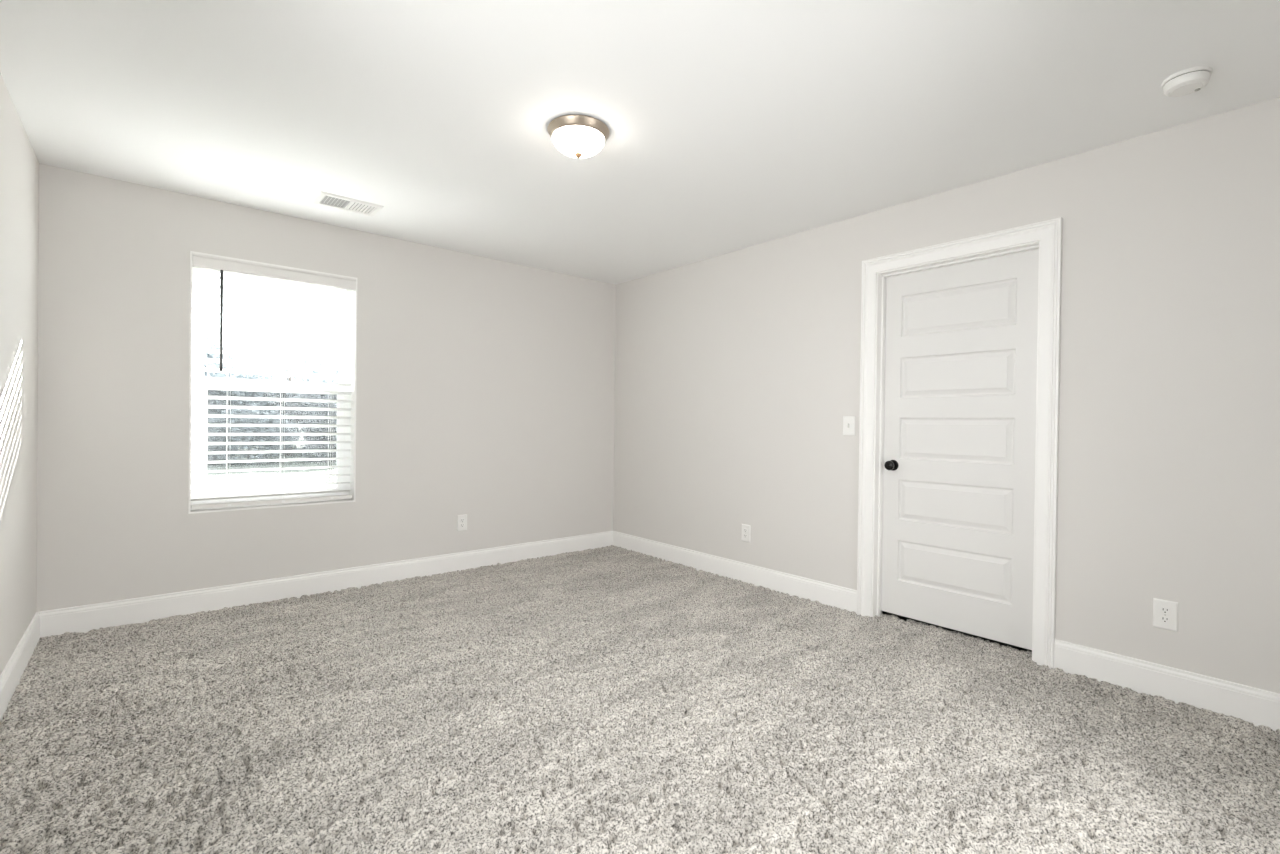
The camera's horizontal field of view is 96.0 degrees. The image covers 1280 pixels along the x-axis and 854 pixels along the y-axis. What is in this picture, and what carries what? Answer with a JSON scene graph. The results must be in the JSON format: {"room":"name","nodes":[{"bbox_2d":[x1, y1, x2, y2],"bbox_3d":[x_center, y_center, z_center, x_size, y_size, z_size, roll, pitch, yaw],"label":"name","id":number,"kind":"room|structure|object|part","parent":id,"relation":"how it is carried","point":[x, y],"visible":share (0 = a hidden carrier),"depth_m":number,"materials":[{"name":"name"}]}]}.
{"room":"empty bedroom","nodes":[
{"label":"empty bedroom","id":0,"kind":"room"},
{"bbox_2d":[0,73,38,674],"bbox_3d":[-1.527,-0.099,1.010,0.150,2.640,5.000,0,0,-41],"label":"wall","id":1,"kind":"structure","parent":0,"point":[19,164],"depth_m":2.49,"materials":[{"name":"white paint"}]},
{"bbox_2d":[0,612,39,721],"bbox_3d":[-1.479,1.063,1.072,0.014,0.155,5.000,0,0,-41],"label":"baseboard","id":2,"kind":"structure","parent":1,"relation":"attached to","point":[10,677],"depth_m":2.47,"materials":[{"name":"white paint"}]},
{"bbox_2d":[37,163,615,611],"bbox_3d":[-1.716,-0.123,4.236,4.054,2.640,0.150,0,0,-41],"label":"wall","id":3,"kind":"structure","parent":0,"point":[485,387],"depth_m":3.80,"materials":[{"name":"white paint"}]},
{"bbox_2d":[188,251,356,513],"bbox_3d":[-2.332,-0.257,3.707,0.901,1.532,0.150,0,0,-41],"label":"window","id":4,"kind":"structure","parent":3,"relation":"in","point":[193,288],"depth_m":3.73,"materials":[{"name":"white paint"}]},
{"bbox_3d":[-2.361,0.089,3.738,0.801,0.738,0.023,0,0,-41],"label":"sash","id":5,"kind":"part","parent":4,"relation":"part of","materials":[{"name":"white plastic"}]},
{"bbox_3d":[-2.367,-0.608,3.751,0.801,0.732,0.020,0,0,-41],"label":"sash","id":6,"kind":"part","parent":4,"relation":"part of","materials":[{"name":"white plastic"}]},
{"bbox_2d":[191,253,355,508],"bbox_3d":[-2.304,-0.262,3.674,0.879,1.498,0.094,0,0,-41],"label":"window blind","id":7,"kind":"object","parent":4,"relation":"attached to","point":[208,262],"visible":0.99,"depth_m":3.65,"materials":[{"name":"white plastic"}]},
{"bbox_3d":[-2.515,-0.253,3.514,0.002,1.432,0.063,0,0,-41],"label":"ladder cord","id":8,"kind":"part","parent":7,"relation":"part of","materials":[{"name":"white fabric"}]},
{"bbox_3d":[-2.485,-0.247,3.497,0.002,1.442,0.002,1,0,5],"label":"lift cord","id":9,"kind":"part","parent":7,"relation":"part of","materials":[{"name":"white fabric"}]},
{"bbox_3d":[-2.323,0.476,3.690,0.872,0.022,0.062,0,0,-41],"label":"rail","id":10,"kind":"part","parent":7,"relation":"part of","materials":[{"name":"white plastic"}]},
{"bbox_3d":[-2.300,-0.251,3.698,0.002,1.432,0.063,0,0,-41],"label":"ladder cord","id":11,"kind":"part","parent":7,"relation":"part of","materials":[{"name":"white fabric"}]},
{"bbox_3d":[-2.270,-0.245,3.681,0.002,1.442,0.002,1,0,5],"label":"lift cord","id":12,"kind":"part","parent":7,"relation":"part of","materials":[{"name":"white fabric"}]},
{"bbox_3d":[-2.087,-0.249,3.880,0.002,1.432,0.063,0,0,-41],"label":"ladder cord","id":13,"kind":"part","parent":7,"relation":"part of","materials":[{"name":"white fabric"}]},
{"bbox_3d":[-2.057,-0.244,3.863,0.002,1.442,0.002,1,0,5],"label":"lift cord","id":14,"kind":"part","parent":7,"relation":"part of","materials":[{"name":"white fabric"}]},
{"bbox_2d":[39,531,612,637],"bbox_3d":[-1.677,1.040,4.181,3.754,0.155,0.014,0,0,-41],"label":"baseboard","id":15,"kind":"structure","parent":3,"relation":"attached to","point":[84,618],"depth_m":3.68,"materials":[{"name":"white paint"}]},
{"bbox_2d":[457,514,466,530],"bbox_3d":[-1.370,0.739,4.442,0.080,0.124,0.009,0,0,-41],"label":"power outlet","id":16,"kind":"object","parent":3,"relation":"attached to","point":[461,519],"visible":1,"depth_m":4.44,"materials":[{"name":"white plastic"}]},
{"bbox_2d":[0,545,1279,853],"bbox_3d":[-0.015,1.141,2.324,3.872,0.054,5.003,0,0,-41],"label":"floor","id":17,"kind":"structure","parent":0,"point":[612,699],"depth_m":2.11,"materials":[{"name":"grey carpet"}]},
{"bbox_2d":[0,0,1279,284],"bbox_3d":[0.296,-1.367,2.546,4.904,0.120,5.300,0,0,-41],"label":"ceiling","id":18,"kind":"structure","parent":0,"point":[733,125],"depth_m":2.29,"materials":[{"name":"white paint"}]},
{"bbox_2d":[312,191,383,216],"bbox_3d":[-1.752,-1.334,3.461,0.340,0.010,0.220,0,0,-41],"label":"ceiling vent","id":19,"kind":"object","parent":18,"relation":"in","point":[323,198],"visible":1,"depth_m":3.45,"materials":[{"name":"white plastic"}]},
{"bbox_2d":[547,114,609,157],"bbox_3d":[-0.272,-1.252,2.547,0.273,0.124,0.273,0,0,-41],"label":"ceiling lamp","id":20,"kind":"object","parent":18,"relation":"attached to","point":[574,135],"visible":1,"depth_m":2.47,"materials":[{"name":"white glass"}]},
{"bbox_2d":[1162,66,1211,96],"bbox_3d":[2.002,-1.258,2.111,0.135,0.049,0.135,0,0,-41],"label":"smoke detector","id":21,"kind":"object","parent":18,"relation":"attached to","point":[1188,81],"visible":1,"depth_m":2.08,"materials":[{"name":"white plastic"}]},
{"bbox_2d":[613,97,1279,693],"bbox_3d":[1.428,-0.079,3.536,0.116,2.640,5.000,0,0,-41],"label":"wall","id":22,"kind":"structure","parent":0,"point":[737,373],"depth_m":2.66,"materials":[{"name":"white paint"}]},
{"bbox_2d":[613,531,856,613],"bbox_3d":[0.538,1.067,4.467,0.014,0.155,2.459,0,0,-41],"label":"baseboard","id":23,"kind":"structure","parent":22,"relation":"attached to","point":[828,594],"depth_m":4.17,"materials":[{"name":"white paint"}]},
{"bbox_2d":[741,524,750,541],"bbox_3d":[0.771,0.774,4.202,0.009,0.124,0.080,0,0,-41],"label":"power outlet","id":24,"kind":"object","parent":22,"relation":"attached to","point":[745,528],"visible":1,"depth_m":4.19,"materials":[{"name":"white plastic"}]},
{"bbox_2d":[843,416,854,434],"bbox_3d":[1.297,-0.009,3.587,0.016,0.120,0.079,0,0,-41],"label":"light switch","id":25,"kind":"object","parent":22,"relation":"attached to","point":[848,421],"visible":1,"depth_m":3.58,"materials":[{"name":"white plastic"}]},
{"bbox_2d":[881,249,1038,649],"bbox_3d":[1.732,0.107,3.192,0.098,2.033,0.814,0,0,-41],"label":"door","id":26,"kind":"structure","parent":22,"relation":"in","point":[960,386],"depth_m":3.17,"materials":[{"name":"white paint"}]},
{"bbox_3d":[1.494,0.229,3.437,0.056,0.057,0.057,0,0,-41],"label":"knob","id":27,"kind":"part","parent":26,"relation":"part of","materials":[{"name":"black metal"}]},
{"bbox_2d":[857,217,1062,668],"bbox_3d":[1.717,0.081,3.179,0.138,2.173,1.008,0,0,-41],"label":"door frame","id":28,"kind":"structure","parent":22,"relation":"attached to","point":[1049,232],"depth_m":2.97,"materials":[{"name":"white paint"}]},
{"bbox_2d":[1153,598,1177,631],"bbox_3d":[2.251,0.805,2.469,0.009,0.124,0.080,0,0,-41],"label":"power outlet","id":29,"kind":"object","parent":22,"relation":"attached to","point":[1165,613],"visible":1,"depth_m":2.47,"materials":[{"name":"white plastic"}]},
{"bbox_2d":[1160,616,1169,622],"bbox_3d":[2.249,0.825,2.467,0.003,0.028,0.034,0,0,-41],"label":"receptacle","id":30,"kind":"object","parent":29,"relation":"attached to","point":[1163,619],"depth_m":2.47,"materials":[{"name":"grey plastic"}]},
{"bbox_2d":[1160,607,1170,613],"bbox_3d":[2.249,0.785,2.467,0.003,0.028,0.034,0,0,-41],"label":"receptacle","id":31,"kind":"object","parent":29,"relation":"attached to","point":[1163,610],"depth_m":2.47,"materials":[{"name":"grey plastic"}]},
{"bbox_2d":[1054,639,1279,730],"bbox_3d":[2.488,1.106,2.185,0.014,0.155,1.537,0,0,-41],"label":"baseboard","id":32,"kind":"structure","parent":22,"relation":"attached to","point":[1257,706],"depth_m":2.44,"materials":[{"name":"white paint"}]},
{"bbox_2d":[882,611,1031,651],"bbox_3d":[0.321,1.214,2.612,4.754,0.040,5.000,0,0,-41],"label":"floor","id":33,"kind":"structure","parent":0,"point":[883,612],"depth_m":3.39,"materials":[{"name":"grey"}]},
{"label":"outside","id":34,"kind":"structure","parent":0,"visible":0},
{"bbox_3d":[-21.937,1.013,46.173,100.000,0.300,89.850,0,0,-41],"label":"ground","id":35,"kind":"structure","parent":34,"visible":0},
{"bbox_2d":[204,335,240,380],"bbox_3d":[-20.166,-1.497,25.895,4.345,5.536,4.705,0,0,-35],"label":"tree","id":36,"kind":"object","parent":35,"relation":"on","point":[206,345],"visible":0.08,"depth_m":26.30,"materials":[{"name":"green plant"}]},
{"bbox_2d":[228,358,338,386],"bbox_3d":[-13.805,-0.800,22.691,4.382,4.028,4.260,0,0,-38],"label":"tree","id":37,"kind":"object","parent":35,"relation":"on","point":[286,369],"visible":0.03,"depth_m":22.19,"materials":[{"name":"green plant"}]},
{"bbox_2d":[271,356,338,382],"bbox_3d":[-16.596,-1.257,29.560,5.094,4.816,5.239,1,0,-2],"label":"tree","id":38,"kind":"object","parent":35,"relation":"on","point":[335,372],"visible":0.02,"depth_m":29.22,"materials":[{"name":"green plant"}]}
]}

